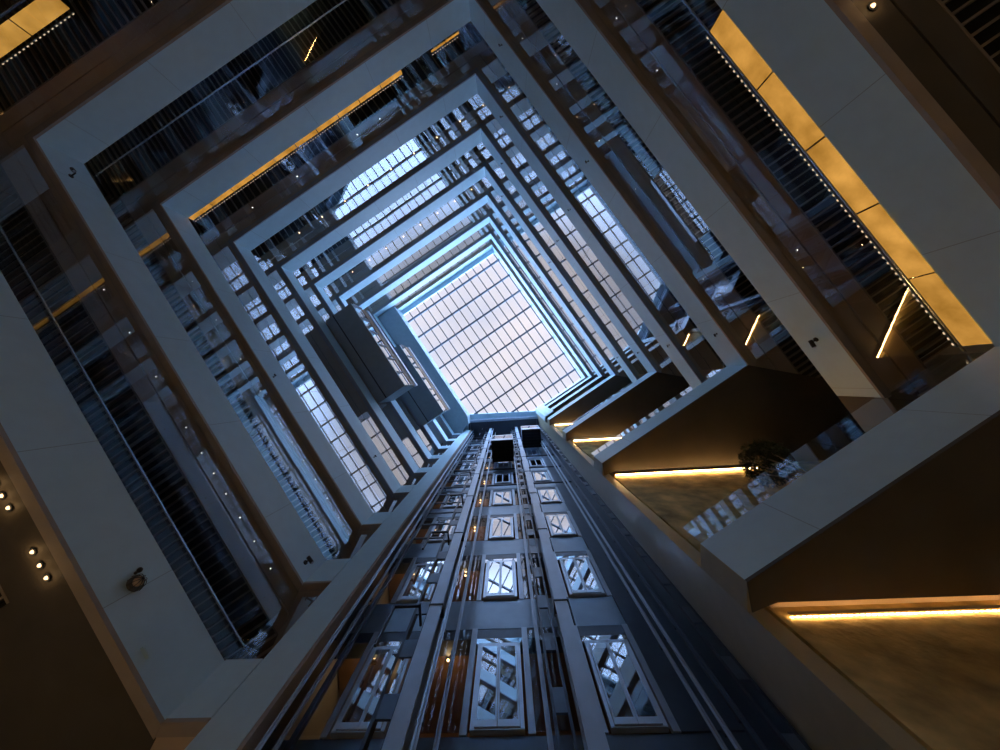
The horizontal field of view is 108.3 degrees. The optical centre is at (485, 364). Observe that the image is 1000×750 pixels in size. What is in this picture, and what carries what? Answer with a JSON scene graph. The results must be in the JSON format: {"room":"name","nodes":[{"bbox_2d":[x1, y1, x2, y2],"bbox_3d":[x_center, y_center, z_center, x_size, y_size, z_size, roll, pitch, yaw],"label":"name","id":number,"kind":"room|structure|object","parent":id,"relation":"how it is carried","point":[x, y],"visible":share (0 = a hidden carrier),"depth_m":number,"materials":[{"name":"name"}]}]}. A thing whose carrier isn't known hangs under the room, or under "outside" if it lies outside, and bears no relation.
{"room":"building atrium","nodes":[
{"label":"building atrium","id":0,"kind":"room"},
{"bbox_2d":[0,0,33,23],"bbox_3d":[-9.962,-15.306,22.727,26.600,45.650,0.300,-34,-94,1],"label":"wall","id":1,"kind":"structure","parent":0,"point":[6,1],"depth_m":12.21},
{"bbox_2d":[0,0,74,64],"bbox_3d":[-9.148,-13.839,9.355,26.066,4.200,5.000,-34,-94,1],"label":"gallery balcony","id":2,"kind":"object","parent":1,"relation":"attached to","point":[19,2],"depth_m":9.62,"materials":[{"name":"wood"}]},
{"bbox_2d":[0,0,346,173],"bbox_3d":[-8.929,-13.614,13.543,26.066,4.200,5.000,-34,-94,1],"label":"gallery balcony","id":3,"kind":"object","parent":1,"relation":"attached to","point":[108,68],"visible":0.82,"depth_m":11.66,"materials":[{"name":"brown paint"}]},
{"bbox_2d":[0,0,162,114],"bbox_3d":[-9.455,-14.216,11.617,25.245,0.180,3.600,-34,-94,1],"label":"grille","id":4,"kind":"object","parent":3,"relation":"attached to","point":[37,87],"depth_m":11.58,"materials":[{"name":"metal"}]},
{"bbox_2d":[84,0,470,221],"bbox_3d":[-8.703,-13.382,17.730,26.066,4.200,5.020,-34,-94,1],"label":"gallery balcony","id":5,"kind":"object","parent":1,"relation":"attached to","point":[358,45],"depth_m":15.89,"materials":[{"name":"brown paint"}]},
{"bbox_2d":[188,21,483,250],"bbox_3d":[-8.489,-13.166,21.920,26.066,4.200,5.000,-34,-94,1],"label":"gallery balcony","id":6,"kind":"object","parent":1,"relation":"attached to","point":[430,87],"visible":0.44,"depth_m":19.89,"materials":[{"name":"brown paint"}]},
{"bbox_2d":[251,94,484,272],"bbox_3d":[-8.270,-12.941,26.108,26.066,4.200,5.000,-34,-94,1],"label":"gallery balcony","id":7,"kind":"object","parent":1,"relation":"attached to","point":[287,249],"visible":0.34,"depth_m":24.03,"materials":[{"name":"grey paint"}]},
{"bbox_2d":[293,142,484,287],"bbox_3d":[-8.050,-12.717,30.296,26.066,4.200,5.000,-34,-94,1],"label":"gallery balcony","id":8,"kind":"object","parent":1,"relation":"attached to","point":[467,170],"visible":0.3,"depth_m":28.18,"materials":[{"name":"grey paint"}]},
{"bbox_2d":[323,177,487,299],"bbox_3d":[-7.830,-12.493,34.484,26.066,4.200,5.000,-34,-94,1],"label":"gallery balcony","id":9,"kind":"object","parent":1,"relation":"attached to","point":[451,213],"visible":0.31,"depth_m":32.34,"materials":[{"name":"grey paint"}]},
{"bbox_2d":[346,203,489,308],"bbox_3d":[-7.611,-12.269,38.673,26.066,4.200,5.000,-34,-94,1],"label":"gallery balcony","id":10,"kind":"object","parent":1,"relation":"attached to","point":[479,218],"visible":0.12,"depth_m":36.51,"materials":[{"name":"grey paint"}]},
{"bbox_2d":[363,223,490,316],"bbox_3d":[-7.419,-12.073,42.332,26.066,3.139,5.000,-34,-94,1],"label":"gallery balcony","id":11,"kind":"object","parent":1,"relation":"attached to","point":[482,235],"visible":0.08,"depth_m":40.70,"materials":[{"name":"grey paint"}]},
{"bbox_2d":[184,429,469,749],"bbox_3d":[-3.358,6.869,21.193,0.840,45.650,0.350,-4,-93,3],"label":"pier","id":12,"kind":"object","parent":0,"point":[227,729],"visible":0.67,"depth_m":7.69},
{"bbox_2d":[261,437,469,749],"bbox_3d":[-3.193,7.603,21.145,0.120,45.650,1.285,19,-92,4],"label":"wall","id":13,"kind":"structure","parent":0,"point":[296,703],"depth_m":8.89,"materials":[{"name":"metal"}]},
{"bbox_2d":[237,430,471,749],"bbox_3d":[-2.910,6.833,20.971,0.080,45.250,0.340,-4,-93,3],"label":"trim","id":14,"kind":"structure","parent":13,"relation":"attached to","point":[265,721],"depth_m":7.78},
{"bbox_2d":[284,469,451,739],"bbox_3d":[-3.515,8.771,21.099,0.240,45.650,3.370,-4,-93,3],"label":"wall","id":15,"kind":"structure","parent":0,"point":[319,719],"depth_m":8.95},
{"bbox_2d":[150,658,262,749],"bbox_3d":[-5.708,7.747,8.019,2.659,4.200,3.300,-4,-93,3],"label":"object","id":16,"kind":"object","parent":15,"relation":"attached to","point":[183,725],"visible":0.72,"depth_m":6.29,"materials":[{"name":"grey paint"}]},
{"bbox_2d":[270,558,350,650],"bbox_3d":[-5.488,7.971,12.207,2.659,4.200,3.300,-4,-93,3],"label":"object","id":17,"kind":"object","parent":15,"relation":"attached to","point":[322,577],"visible":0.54,"depth_m":10.20,"materials":[{"name":"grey paint"}]},
{"bbox_2d":[346,496,405,558],"bbox_3d":[-5.269,8.195,16.395,2.659,4.200,3.300,-4,-93,3],"label":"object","id":18,"kind":"object","parent":15,"relation":"attached to","point":[372,523],"visible":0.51,"depth_m":14.39,"materials":[{"name":"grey paint"}]},
{"bbox_2d":[385,475,423,511],"bbox_3d":[-5.049,8.419,20.583,2.659,4.200,3.300,-4,-93,3],"label":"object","id":19,"kind":"object","parent":15,"relation":"attached to","point":[405,489],"visible":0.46,"depth_m":19.02,"materials":[{"name":"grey paint"}]},
{"bbox_2d":[413,461,435,475],"bbox_3d":[-4.829,8.644,24.772,2.659,4.200,3.300,-4,-93,3],"label":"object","id":20,"kind":"object","parent":15,"relation":"attached to","point":[421,471],"visible":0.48,"depth_m":23.56,"materials":[{"name":"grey paint"}]},
{"bbox_2d":[427,451,444,461],"bbox_3d":[-4.610,8.868,28.960,2.659,4.200,3.300,-4,-93,3],"label":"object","id":21,"kind":"object","parent":15,"relation":"attached to","point":[438,454],"visible":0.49,"depth_m":27.72,"materials":[{"name":"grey paint"}]},
{"bbox_2d":[401,249,582,438],"bbox_3d":[0.629,-1.003,44.530,29.000,0.430,34.500,-34,-94,1],"label":"ceiling","id":22,"kind":"structure","parent":0,"point":[491,252],"depth_m":45.03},
{"bbox_2d":[378,307,470,432],"bbox_3d":[-6.991,0.771,43.120,2.350,2.950,16.536,-34,-94,1],"label":"bulkhead","id":23,"kind":"object","parent":22,"relation":"attached to","point":[393,320],"visible":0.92,"depth_m":41.83,"materials":[{"name":"metal"}]},
{"bbox_2d":[378,239,491,316],"bbox_3d":[-7.300,-11.951,44.595,26.066,1.400,5.000,-34,-94,1],"label":"roof beam","id":24,"kind":"structure","parent":22,"relation":"attached to","point":[471,257],"depth_m":43.79,"materials":[{"name":"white paint"}]},
{"bbox_2d":[408,254,580,413],"bbox_3d":[0.587,-1.997,44.551,14.450,0.440,19.309,-34,-94,1],"label":"window","id":25,"kind":"structure","parent":22,"relation":"attached to","point":[497,260],"depth_m":44.58,"materials":[{"name":"clear glass"}]},
{"bbox_2d":[492,243,586,377],"bbox_3d":[8.253,-7.824,43.558,5.000,1.400,29.419,-34,-94,1],"label":"roof beam","id":26,"kind":"structure","parent":22,"relation":"attached to","point":[495,250],"depth_m":43.23,"materials":[{"name":"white paint"}]},
{"bbox_2d":[543,377,586,405],"bbox_3d":[12.309,4.150,42.704,11.774,1.400,5.000,-34,-94,1],"label":"roof beam","id":27,"kind":"structure","parent":22,"relation":"attached to","point":[584,378],"depth_m":42.24,"materials":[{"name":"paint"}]},
{"bbox_2d":[342,729,670,738],"bbox_3d":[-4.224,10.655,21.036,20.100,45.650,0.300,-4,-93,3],"label":"cross beam","id":28,"kind":"structure","parent":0,"point":[540,733],"depth_m":9.28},
{"bbox_2d":[271,437,757,749],"bbox_3d":[1.121,8.862,20.475,9.050,44.900,2.520,-4,-93,3],"label":"shaft","id":29,"kind":"structure","parent":0,"point":[617,616],"depth_m":9.51,"materials":[{"name":"metal"}]},
{"bbox_2d":[330,646,410,738],"bbox_3d":[-2.391,7.109,8.002,1.040,2.275,0.130,-4,-93,3],"label":"door","id":30,"kind":"structure","parent":29,"relation":"in","point":[357,712],"depth_m":7.73,"materials":[{"name":"glass"}]},
{"bbox_2d":[396,563,442,603],"bbox_3d":[-2.171,7.334,12.190,1.040,2.275,0.130,-4,-93,3],"label":"door","id":31,"kind":"structure","parent":29,"relation":"in","point":[412,589],"depth_m":11.87,"materials":[{"name":"glass"}]},
{"bbox_2d":[427,520,455,542],"bbox_3d":[-1.951,7.558,16.378,1.040,2.275,0.130,-4,-93,3],"label":"door","id":32,"kind":"structure","parent":29,"relation":"in","point":[435,527],"depth_m":16.30,"materials":[{"name":"glass"}]},
{"bbox_2d":[443,494,466,508],"bbox_3d":[-1.732,7.782,20.566,1.040,2.275,0.130,-4,-93,3],"label":"door","id":33,"kind":"structure","parent":29,"relation":"in","point":[451,498],"depth_m":20.23,"materials":[{"name":"metal"}]},
{"bbox_2d":[454,476,472,485],"bbox_3d":[-1.512,8.007,24.755,1.040,2.275,0.130,-4,-93,3],"label":"door","id":34,"kind":"structure","parent":29,"relation":"in","point":[459,483],"depth_m":24.39,"materials":[{"name":"metal"}]},
{"bbox_2d":[469,642,524,735],"bbox_3d":[0.270,6.930,7.872,1.040,2.275,0.130,-4,-93,3],"label":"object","id":35,"kind":"structure","parent":29,"relation":"in","point":[491,685],"depth_m":7.56,"materials":[{"name":"glass"}]},
{"bbox_2d":[483,560,516,600],"bbox_3d":[0.490,7.154,12.060,1.040,2.275,0.130,-4,-93,3],"label":"door","id":36,"kind":"structure","parent":29,"relation":"in","point":[505,588],"depth_m":11.77,"materials":[{"name":"glass"}]},
{"bbox_2d":[489,517,513,539],"bbox_3d":[0.710,7.378,16.248,1.040,2.275,0.130,-4,-93,3],"label":"door","id":37,"kind":"structure","parent":29,"relation":"in","point":[496,524],"depth_m":16.01,"materials":[{"name":"glass"}]},
{"bbox_2d":[492,491,511,505],"bbox_3d":[0.929,7.603,20.436,1.040,2.275,0.130,-4,-93,3],"label":"door","id":38,"kind":"structure","parent":29,"relation":"in","point":[499,498],"depth_m":20.14,"materials":[{"name":"glass"}]},
{"bbox_2d":[495,474,510,483],"bbox_3d":[1.149,7.827,24.625,1.040,2.275,0.130,-4,-93,3],"label":"window","id":39,"kind":"structure","parent":29,"relation":"in","point":[499,478],"depth_m":24.34,"materials":[{"name":"glass"}]},
{"bbox_2d":[496,462,509,468],"bbox_3d":[1.369,8.051,28.813,1.040,2.275,0.130,-4,-93,3],"label":"door","id":40,"kind":"structure","parent":29,"relation":"in","point":[499,465],"depth_m":28.45,"materials":[{"name":"metal"}]},
{"bbox_2d":[468,415,538,439],"bbox_3d":[2.190,7.832,43.263,8.400,0.950,2.820,-4,-93,3],"label":"header","id":41,"kind":"object","parent":29,"relation":"attached to","point":[504,425],"visible":0.44,"depth_m":43.10,"materials":[{"name":"metal"}]},
{"bbox_2d":[450,465,560,473],"bbox_3d":[1.385,7.848,26.755,8.300,0.100,0.220,-4,-93,3],"label":"cross beam","id":42,"kind":"structure","parent":29,"relation":"attached to","point":[558,465],"depth_m":26.71,"materials":[{"name":"metal"}]},
{"bbox_2d":[440,481,571,490],"bbox_3d":[1.165,7.623,22.566,8.300,0.100,0.220,-4,-93,3],"label":"cross beam","id":43,"kind":"structure","parent":29,"relation":"attached to","point":[521,484],"depth_m":22.50,"materials":[{"name":"metal"}]},
{"bbox_2d":[528,459,543,466],"bbox_3d":[3.979,7.875,28.685,1.040,2.275,0.130,-4,-93,3],"label":"door","id":44,"kind":"structure","parent":29,"relation":"in","point":[533,463],"depth_m":28.43,"materials":[{"name":"metal"}]},
{"bbox_2d":[532,472,550,481],"bbox_3d":[3.760,7.651,24.497,1.040,2.275,0.130,-4,-93,3],"label":"door","id":45,"kind":"structure","parent":29,"relation":"in","point":[538,476],"depth_m":24.21,"materials":[{"name":"glass"}]},
{"bbox_2d":[538,489,560,503],"bbox_3d":[3.540,7.426,20.309,1.040,2.275,0.130,-4,-93,3],"label":"door","id":46,"kind":"structure","parent":29,"relation":"in","point":[549,496],"depth_m":20.04,"materials":[{"name":"glass"}]},
{"bbox_2d":[546,515,576,537],"bbox_3d":[3.320,7.202,16.121,1.040,2.275,0.130,-4,-93,3],"label":"door","id":47,"kind":"structure","parent":29,"relation":"in","point":[561,525],"depth_m":15.85,"materials":[{"name":"glass"}]},
{"bbox_2d":[559,557,604,597],"bbox_3d":[3.101,6.978,11.932,1.040,2.275,0.130,-4,-93,3],"label":"door","id":48,"kind":"structure","parent":29,"relation":"in","point":[576,568],"depth_m":11.66,"materials":[{"name":"glass"}]},
{"bbox_2d":[584,639,668,733],"bbox_3d":[2.881,6.753,7.744,1.040,2.275,0.130,-4,-93,3],"label":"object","id":49,"kind":"structure","parent":29,"relation":"in","point":[630,698],"depth_m":7.42,"materials":[{"name":"glass"}]},
{"bbox_2d":[536,404,553,420],"bbox_3d":[6.040,5.000,38.475,0.327,10.300,1.265,40,-90,4],"label":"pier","id":50,"kind":"object","parent":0,"point":[542,411],"visible":1,"depth_m":37.01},
{"bbox_2d":[539,426,790,749],"bbox_3d":[5.411,6.851,20.734,0.184,45.650,1.520,-9,-94,2],"label":"wall","id":51,"kind":"structure","parent":0,"point":[754,719],"depth_m":7.66,"materials":[{"name":"metal"}]},
{"bbox_2d":[536,413,926,749],"bbox_3d":[5.218,5.406,20.822,0.330,45.650,1.553,-13,-94,2],"label":"pier","id":52,"kind":"object","parent":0,"point":[826,710],"visible":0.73,"depth_m":5.41,"materials":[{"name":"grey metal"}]},
{"bbox_2d":[546,377,594,408],"bbox_3d":[12.641,3.289,40.056,13.825,2.318,3.865,-5,-93,3],"label":"gallery balcony","id":53,"kind":"object","parent":52,"relation":"attached to","point":[586,381],"visible":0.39,"depth_m":39.09,"materials":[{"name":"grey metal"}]},
{"bbox_2d":[546,376,606,418],"bbox_3d":[12.421,3.065,35.867,13.825,2.318,3.865,-5,-93,3],"label":"gallery balcony","id":54,"kind":"object","parent":52,"relation":"attached to","point":[598,379],"visible":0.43,"depth_m":34.92,"materials":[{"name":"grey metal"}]},
{"bbox_2d":[547,375,625,424],"bbox_3d":[12.202,2.841,31.679,13.825,2.318,3.865,-5,-93,3],"label":"gallery balcony","id":55,"kind":"object","parent":52,"relation":"attached to","point":[612,384],"visible":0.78,"depth_m":30.68,"materials":[{"name":"brown metal"}]},
{"bbox_2d":[562,372,689,440],"bbox_3d":[11.762,2.392,23.302,13.825,2.318,3.865,-5,-93,3],"label":"gallery balcony","id":56,"kind":"object","parent":52,"relation":"attached to","point":[650,391],"visible":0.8,"depth_m":22.29,"materials":[{"name":"brown metal"}]},
{"bbox_2d":[591,365,919,474],"bbox_3d":[11.323,1.944,14.926,13.825,2.318,3.865,-5,-93,3],"label":"gallery balcony","id":57,"kind":"object","parent":52,"relation":"attached to","point":[708,423],"visible":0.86,"depth_m":13.85,"materials":[{"name":"brown paint"}]},
{"bbox_2d":[700,346,999,612],"bbox_3d":[10.884,1.495,6.550,13.825,2.318,3.865,-5,-93,3],"label":"gallery balcony","id":58,"kind":"object","parent":52,"relation":"attached to","point":[910,507],"visible":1,"depth_m":5.61,"materials":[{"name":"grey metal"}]},
{"bbox_2d":[737,436,807,488],"bbox_3d":[6.718,2.329,7.910,1.270,2.724,1.208,-34,-94,1],"label":"potted plant","id":59,"kind":"object","parent":58,"relation":"on","point":[784,470],"visible":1,"depth_m":8.49,"materials":[{"name":"green plant"}]},
{"bbox_2d":[769,595,999,617],"bbox_3d":[7.798,3.547,5.503,6.530,0.312,0.250,-4,-93,3],"label":"light","id":60,"kind":"object","parent":58,"relation":"attached to","point":[985,597],"visible":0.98,"depth_m":5.63,"materials":[{"name":"brown paint"}]},
{"bbox_2d":[546,419,999,749],"bbox_3d":[10.317,4.520,20.602,10.050,45.650,0.300,-4,-93,3],"label":"wall","id":61,"kind":"structure","parent":0,"point":[936,675],"depth_m":4.93,"materials":[{"name":"wood"}]},
{"bbox_2d":[615,467,749,476],"bbox_3d":[7.620,4.100,13.730,5.300,0.055,0.105,-4,-93,3],"label":"light","id":62,"kind":"object","parent":61,"relation":"attached to","point":[721,469],"visible":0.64,"depth_m":13.74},
{"bbox_2d":[910,340,994,392],"bbox_3d":[10.270,-9.051,21.331,0.300,45.650,32.931,-34,-94,1],"label":"wall","id":63,"kind":"structure","parent":0,"point":[949,361],"depth_m":12.61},
{"bbox_2d":[491,232,596,377],"bbox_3d":[8.134,-7.945,41.295,5.000,3.139,29.419,-34,-94,1],"label":"gallery balcony","id":64,"kind":"object","parent":63,"relation":"attached to","point":[495,242],"visible":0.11,"depth_m":40.35,"materials":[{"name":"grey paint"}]},
{"bbox_2d":[489,214,608,376],"bbox_3d":[7.942,-8.141,37.636,5.000,4.200,29.419,-34,-94,1],"label":"gallery balcony","id":65,"kind":"object","parent":63,"relation":"attached to","point":[511,252],"visible":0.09,"depth_m":36.68,"materials":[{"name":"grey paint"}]},
{"bbox_2d":[487,192,619,376],"bbox_3d":[7.723,-8.365,33.448,5.000,4.200,29.419,-34,-94,1],"label":"gallery balcony","id":66,"kind":"object","parent":63,"relation":"attached to","point":[495,212],"visible":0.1,"depth_m":32.62,"materials":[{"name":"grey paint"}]},
{"bbox_2d":[484,159,647,385],"bbox_3d":[7.112,-9.163,29.276,5.000,4.270,28.031,-34,-94,1],"label":"gallery balcony","id":67,"kind":"object","parent":63,"relation":"attached to","point":[542,247],"visible":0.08,"depth_m":27.60,"materials":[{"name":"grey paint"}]},
{"bbox_2d":[481,105,682,376],"bbox_3d":[7.284,-8.814,25.071,5.000,4.200,29.419,-34,-94,1],"label":"gallery balcony","id":68,"kind":"object","parent":63,"relation":"attached to","point":[497,144],"visible":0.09,"depth_m":23.22,"materials":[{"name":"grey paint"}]},
{"bbox_2d":[476,39,725,385],"bbox_3d":[6.673,-9.612,20.899,5.000,4.270,28.031,-34,-94,1],"label":"gallery balcony","id":69,"kind":"object","parent":63,"relation":"attached to","point":[636,278],"visible":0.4,"depth_m":18.98,"materials":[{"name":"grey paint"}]},
{"bbox_2d":[469,0,930,395],"bbox_3d":[6.844,-9.262,16.695,5.000,4.200,29.419,-34,-94,1],"label":"gallery balcony","id":70,"kind":"object","parent":63,"relation":"attached to","point":[657,216],"visible":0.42,"depth_m":14.78,"materials":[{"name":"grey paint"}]},
{"bbox_2d":[536,0,951,432],"bbox_3d":[6.233,-10.061,12.523,5.000,4.270,28.031,-34,-94,1],"label":"gallery balcony","id":71,"kind":"object","parent":63,"relation":"attached to","point":[752,188],"visible":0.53,"depth_m":10.40,"materials":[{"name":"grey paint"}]},
{"bbox_2d":[635,0,951,368],"bbox_3d":[6.118,-11.339,10.647,3.600,0.180,25.391,-34,-94,1],"label":"grille","id":72,"kind":"object","parent":71,"relation":"attached to","point":[921,362],"depth_m":10.15,"materials":[{"name":"metal"}]},
{"bbox_2d":[681,0,999,351],"bbox_3d":[6.397,-9.705,8.318,5.020,4.200,29.419,-34,-94,1],"label":"gallery balcony","id":73,"kind":"object","parent":63,"relation":"attached to","point":[907,92],"depth_m":6.50,"materials":[{"name":"concrete"}]},
{"bbox_2d":[867,1,877,10],"bbox_3d":[6.464,-5.987,6.023,0.150,0.054,0.146,-34,-94,1],"label":"recessed light","id":74,"kind":"object","parent":73,"relation":"attached to","point":[869,7],"visible":1,"depth_m":6.03,"materials":[{"name":"metal"}]},
{"bbox_2d":[936,0,999,73],"bbox_3d":[6.801,-10.238,6.340,3.600,0.180,28.605,-34,-94,1],"label":"grille","id":75,"kind":"object","parent":73,"relation":"attached to","point":[941,4],"depth_m":5.95,"materials":[{"name":"metal"}]},
{"bbox_3d":[-0.515,-1.606,-1.542,29.000,0.300,39.000,-34,-94,1],"label":"floor","id":76,"kind":"structure","parent":0,"visible":0},
{"bbox_2d":[255,431,472,749],"bbox_3d":[-2.701,6.748,20.789,0.131,44.900,0.138,-34,-94,1],"label":"rail","id":77,"kind":"object","parent":76,"relation":"on","point":[275,725],"visible":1,"depth_m":7.80,"materials":[{"name":"metal"}]},
{"bbox_2d":[272,434,472,749],"bbox_3d":[-2.696,7.148,20.767,0.131,44.900,0.138,-34,-94,1],"label":"rail","id":78,"kind":"object","parent":76,"relation":"on","point":[335,654],"visible":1,"depth_m":8.28,"materials":[{"name":"metal"}]},
{"bbox_2d":[283,434,484,749],"bbox_3d":[-1.923,7.215,20.523,1.400,44.500,0.100,-4,-93,3],"label":"frame","id":79,"kind":"object","parent":76,"relation":"on","point":[294,738],"visible":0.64,"depth_m":9.21,"materials":[{"name":"metal"}]},
{"bbox_2d":[360,432,487,749],"bbox_3d":[-0.980,6.781,20.497,0.380,44.500,0.060,-4,-93,3],"label":"ladder frame","id":80,"kind":"object","parent":76,"relation":"on","point":[386,706],"visible":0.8,"depth_m":7.77,"materials":[{"name":"metal"}]},
{"bbox_2d":[374,603,421,646],"bbox_3d":[-1.860,5.824,7.799,0.650,1.300,0.480,-4,-93,3],"label":"bracket","id":81,"kind":"object","parent":80,"relation":"attached to","point":[418,605],"visible":1,"depth_m":8.37,"materials":[{"name":"metal"}]},
{"bbox_2d":[422,530,449,549],"bbox_3d":[-1.641,6.048,11.988,0.650,1.300,0.480,-4,-93,3],"label":"bracket","id":82,"kind":"object","parent":80,"relation":"attached to","point":[431,532],"visible":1,"depth_m":12.56,"materials":[{"name":"metal"}]},
{"bbox_2d":[382,428,491,749],"bbox_3d":[-0.551,6.604,20.684,0.340,44.900,0.380,-4,-93,3],"label":"column","id":83,"kind":"structure","parent":76,"relation":"on","point":[399,736],"depth_m":7.48,"materials":[{"name":"metal"}]},
{"bbox_2d":[410,429,493,749],"bbox_3d":[-0.283,6.535,20.674,0.131,44.900,0.138,-34,-94,1],"label":"rail","id":84,"kind":"object","parent":76,"relation":"on","point":[420,720],"visible":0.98,"depth_m":7.47,"materials":[{"name":"metal"}]},
{"bbox_2d":[432,432,495,749],"bbox_3d":[-0.035,6.969,20.637,0.131,44.900,0.138,-34,-94,1],"label":"rail","id":85,"kind":"object","parent":76,"relation":"on","point":[435,746],"visible":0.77,"depth_m":7.95,"materials":[{"name":"metal"}]},
{"bbox_2d":[511,433,554,749],"bbox_3d":[1.799,6.845,20.548,0.131,44.900,0.138,-34,-94,1],"label":"rail","id":86,"kind":"object","parent":76,"relation":"on","point":[550,746],"visible":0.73,"depth_m":7.79,"materials":[{"name":"metal"}]},
{"bbox_2d":[491,434,513,461],"bbox_3d":[1.391,6.878,29.653,1.720,2.980,1.680,-4,-93,3],"label":"car","id":87,"kind":"object","parent":86,"relation":"attached to","point":[502,447],"visible":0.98,"depth_m":28.25,"materials":[{"name":"metal"}]},
{"bbox_2d":[512,431,578,749],"bbox_3d":[2.007,6.529,20.353,0.300,44.500,0.060,-4,-93,3],"label":"ladder frame","id":88,"kind":"object","parent":76,"relation":"on","point":[560,705],"visible":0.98,"depth_m":7.62,"materials":[{"name":"metal"}]},
{"bbox_2d":[515,427,609,749],"bbox_3d":[2.409,6.404,20.540,0.340,44.900,0.380,-4,-93,3],"label":"column","id":89,"kind":"structure","parent":76,"relation":"on","point":[593,734],"depth_m":7.17,"materials":[{"name":"metal"}]},
{"bbox_2d":[540,443,728,749],"bbox_3d":[4.410,6.669,20.420,0.131,44.900,0.138,-34,-94,1],"label":"rail","id":90,"kind":"object","parent":76,"relation":"on","point":[720,743],"visible":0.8,"depth_m":7.61,"materials":[{"name":"metal"}]},
{"bbox_2d":[520,425,541,447],"bbox_3d":[4.344,6.998,35.107,1.720,2.980,1.680,-4,-93,3],"label":"car","id":91,"kind":"object","parent":90,"relation":"attached to","point":[530,435],"visible":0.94,"depth_m":33.71,"materials":[{"name":"metal"}]},
{"bbox_2d":[541,440,741,749],"bbox_3d":[4.487,6.463,20.427,0.131,44.900,0.138,-34,-94,1],"label":"rail","id":92,"kind":"object","parent":76,"relation":"on","point":[725,730],"visible":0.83,"depth_m":7.34,"materials":[{"name":"metal"}]},
{"bbox_2d":[541,434,767,749],"bbox_3d":[4.703,6.249,20.427,0.131,44.900,0.138,-34,-94,1],"label":"rail","id":93,"kind":"object","parent":76,"relation":"on","point":[739,716],"visible":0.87,"depth_m":7.07,"materials":[{"name":"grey metal"}]},
{"bbox_2d":[536,424,811,749],"bbox_3d":[4.917,5.883,20.235,0.280,44.500,0.060,-4,-93,3],"label":"rail","id":94,"kind":"object","parent":76,"relation":"on","point":[793,740],"visible":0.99,"depth_m":6.61,"materials":[{"name":"metal"}]},
{"bbox_3d":[-11.506,5.809,21.677,0.300,45.650,32.931,-34,-94,1],"label":"wall","id":95,"kind":"structure","parent":0,"visible":0},
{"bbox_2d":[0,225,244,749],"bbox_3d":[-12.499,-0.048,8.792,5.000,4.200,24.056,-34,-94,1],"label":"gallery balcony","id":96,"kind":"object","parent":95,"relation":"attached to","point":[75,674],"visible":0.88,"depth_m":6.37,"materials":[{"name":"concrete"}]},
{"bbox_2d":[0,585,8,603],"bbox_3d":[-14.735,-2.131,7.035,3.600,0.180,17.691,-34,-94,1],"label":"grille","id":97,"kind":"object","parent":96,"relation":"attached to","point":[5,596],"depth_m":6.29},
{"bbox_2d":[126,567,147,591],"bbox_3d":[-6.571,4.069,6.817,0.228,0.297,0.383,-34,-94,1],"label":"security camera","id":98,"kind":"object","parent":96,"relation":"attached to","point":[135,583],"visible":1,"depth_m":6.77,"materials":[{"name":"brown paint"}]},
{"bbox_2d":[140,639,159,658],"bbox_3d":[-5.975,5.067,6.421,0.083,0.200,0.220,-34,-94,1],"label":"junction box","id":99,"kind":"object","parent":96,"relation":"attached to","point":[151,647],"visible":1,"depth_m":6.38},
{"bbox_2d":[0,133,325,660],"bbox_3d":[-12.280,0.176,12.980,5.000,4.200,24.056,-34,-94,1],"label":"gallery balcony","id":100,"kind":"object","parent":95,"relation":"attached to","point":[68,238],"visible":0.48,"depth_m":11.01,"materials":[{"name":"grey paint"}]},
{"bbox_2d":[103,195,373,559],"bbox_3d":[-12.060,0.401,17.169,5.000,4.200,24.056,-34,-94,1],"label":"gallery balcony","id":101,"kind":"object","parent":95,"relation":"attached to","point":[166,241],"visible":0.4,"depth_m":15.20,"materials":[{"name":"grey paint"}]},
{"bbox_2d":[200,236,400,512],"bbox_3d":[-11.840,0.625,21.357,5.000,4.200,24.056,-34,-94,1],"label":"gallery balcony","id":102,"kind":"object","parent":95,"relation":"attached to","point":[373,477],"visible":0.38,"depth_m":19.33,"materials":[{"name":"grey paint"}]},
{"bbox_2d":[259,263,418,485],"bbox_3d":[-11.621,0.849,25.545,5.000,4.200,24.056,-34,-94,1],"label":"gallery balcony","id":103,"kind":"object","parent":95,"relation":"attached to","point":[293,290],"visible":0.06,"depth_m":23.57,"materials":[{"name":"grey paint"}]},
{"bbox_2d":[308,284,436,467],"bbox_3d":[-11.401,1.073,29.733,5.000,4.200,24.056,-34,-94,1],"label":"gallery balcony","id":104,"kind":"object","parent":95,"relation":"attached to","point":[399,416],"visible":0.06,"depth_m":27.70,"materials":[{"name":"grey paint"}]},
{"bbox_2d":[325,303,416,402],"bbox_3d":[-8.335,-0.730,26.835,2.250,3.430,7.090,-34,-94,1],"label":"projecting bay","id":105,"kind":"object","parent":104,"relation":"attached to","point":[379,365],"visible":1,"depth_m":25.24,"materials":[{"name":"metal"}]},
{"bbox_2d":[336,296,444,450],"bbox_3d":[-11.181,1.298,33.922,5.000,4.200,24.056,-34,-94,1],"label":"gallery balcony","id":106,"kind":"object","parent":95,"relation":"attached to","point":[435,438],"visible":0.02,"depth_m":32.28,"materials":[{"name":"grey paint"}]},
{"bbox_2d":[394,344,449,425],"bbox_3d":[-6.417,1.884,32.962,2.310,3.330,7.150,-34,-94,1],"label":"projecting bay","id":107,"kind":"object","parent":106,"relation":"attached to","point":[426,402],"visible":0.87,"depth_m":31.30,"materials":[{"name":"metal"}]},
{"bbox_2d":[371,314,453,436],"bbox_3d":[-10.770,1.718,41.769,5.000,3.139,24.056,-34,-94,1],"label":"gallery balcony","id":108,"kind":"object","parent":95,"relation":"attached to","point":[376,319],"visible":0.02,"depth_m":40.56,"materials":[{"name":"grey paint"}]},
{"bbox_2d":[431,417,450,442],"bbox_3d":[-10.962,1.522,38.110,5.000,4.200,24.056,-34,-94,1],"label":"gallery balcony","id":109,"kind":"object","parent":95,"relation":"attached to","point":[436,422],"visible":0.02,"depth_m":36.46,"materials":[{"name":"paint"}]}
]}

